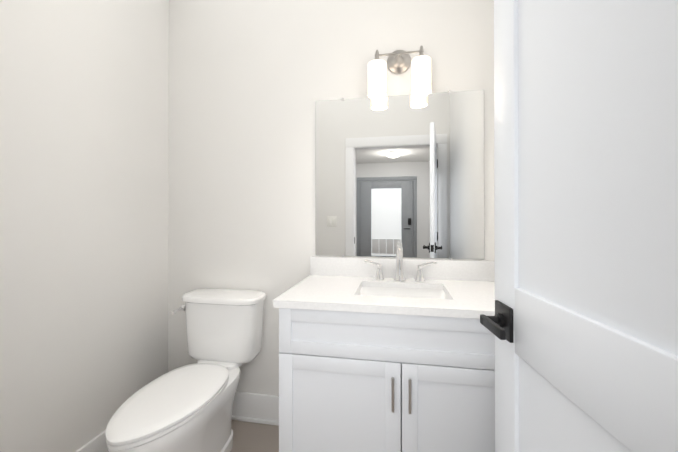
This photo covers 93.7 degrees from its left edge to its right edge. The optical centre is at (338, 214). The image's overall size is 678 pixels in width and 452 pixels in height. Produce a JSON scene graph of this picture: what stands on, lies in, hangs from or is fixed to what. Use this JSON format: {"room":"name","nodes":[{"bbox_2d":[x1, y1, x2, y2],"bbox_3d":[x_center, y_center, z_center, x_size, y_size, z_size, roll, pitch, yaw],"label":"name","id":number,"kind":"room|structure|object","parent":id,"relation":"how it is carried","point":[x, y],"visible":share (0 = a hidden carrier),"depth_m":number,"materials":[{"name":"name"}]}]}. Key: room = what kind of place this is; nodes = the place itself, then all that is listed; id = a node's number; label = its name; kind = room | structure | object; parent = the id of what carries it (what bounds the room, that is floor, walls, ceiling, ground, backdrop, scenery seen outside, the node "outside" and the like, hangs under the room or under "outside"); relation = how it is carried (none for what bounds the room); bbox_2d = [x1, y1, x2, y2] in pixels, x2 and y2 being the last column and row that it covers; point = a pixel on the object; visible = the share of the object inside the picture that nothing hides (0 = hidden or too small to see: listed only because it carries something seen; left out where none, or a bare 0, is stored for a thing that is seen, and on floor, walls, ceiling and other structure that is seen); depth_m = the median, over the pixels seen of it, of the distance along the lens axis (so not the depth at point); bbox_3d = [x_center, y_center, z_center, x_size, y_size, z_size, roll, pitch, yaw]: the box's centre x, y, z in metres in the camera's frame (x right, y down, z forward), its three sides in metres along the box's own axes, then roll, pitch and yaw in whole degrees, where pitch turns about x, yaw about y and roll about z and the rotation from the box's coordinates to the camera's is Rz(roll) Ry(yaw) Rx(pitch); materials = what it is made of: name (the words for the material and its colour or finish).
{"room":"bathroom","nodes":[
{"label":"bathroom","id":0,"kind":"room"},
{"bbox_2d":[0,0,168,451],"bbox_3d":[-1.308,-0.145,1.192,0.150,2.740,1.700,0,0,10],"label":"wall","id":1,"kind":"structure","parent":0,"point":[84,149],"depth_m":1.45,"materials":[{"name":"paint"}]},
{"bbox_2d":[75,430,107,451],"bbox_3d":[-1.221,1.144,1.169,0.028,0.160,1.700,0,0,10],"label":"baseboard","id":2,"kind":"structure","parent":1,"relation":"attached to","point":[97,444],"depth_m":1.52,"materials":[{"name":"white paint"}]},
{"bbox_2d":[230,420,278,451],"bbox_3d":[-0.430,1.263,-1.062,2.800,0.100,6.200,0,0,10],"label":"floor","id":3,"kind":"structure","parent":0,"point":[252,437],"depth_m":1.75,"materials":[{"name":"tile"}]},
{"bbox_2d":[105,289,265,451],"bbox_3d":[-0.714,0.836,1.512,0.470,0.780,0.838,0,0,10],"label":"toilet","id":4,"kind":"object","parent":3,"relation":"on","point":[187,408],"visible":1,"depth_m":1.52,"materials":[{"name":"white ceramic"}]},
{"bbox_2d":[273,245,494,451],"bbox_3d":[0.283,0.691,1.459,1.013,1.070,0.582,0,0,10],"label":"bathroom vanity","id":5,"kind":"object","parent":3,"relation":"on","point":[397,354],"visible":0.88,"depth_m":1.24,"materials":[{"name":"white paint"}]},
{"bbox_2d":[168,0,494,395],"bbox_3d":[-0.102,-0.142,1.909,2.262,2.740,0.150,0,0,10],"label":"wall","id":6,"kind":"structure","parent":0,"point":[251,82],"depth_m":1.89,"materials":[{"name":"paint"}]},
{"bbox_2d":[232,391,278,425],"bbox_3d":[-0.597,1.148,1.904,0.875,0.160,0.028,0,0,10],"label":"baseboard","id":7,"kind":"structure","parent":6,"relation":"attached to","point":[256,408],"depth_m":1.88,"materials":[{"name":"white paint"}]},
{"bbox_2d":[315,90,483,259],"bbox_3d":[0.313,-0.211,1.750,0.912,0.904,0.009,0,0,10],"label":"wall mirror","id":8,"kind":"object","parent":6,"relation":"attached to","point":[406,172],"visible":1,"depth_m":1.74,"materials":[{"name":"grey mirror"}]},
{"bbox_2d":[368,46,431,98],"bbox_3d":[0.317,-0.767,1.679,0.326,0.280,0.155,0,0,10],"label":"sconce","id":9,"kind":"object","parent":6,"relation":"attached to","point":[399,62],"visible":1,"depth_m":1.63,"materials":[{"name":"white glass"}]},
{"bbox_3d":[-0.025,-1.147,0.034,0.922,0.750,0.120,0,0,10],"label":"wall","id":10,"kind":"structure","parent":0,"visible":0},
{"bbox_2d":[480,0,677,451],"bbox_3d":[0.414,0.232,0.426,0.151,1.962,0.847,0,0,2],"label":"door","id":11,"kind":"structure","parent":10,"relation":"in","point":[581,325],"depth_m":0.53,"materials":[{"name":"white paint"}]}
]}

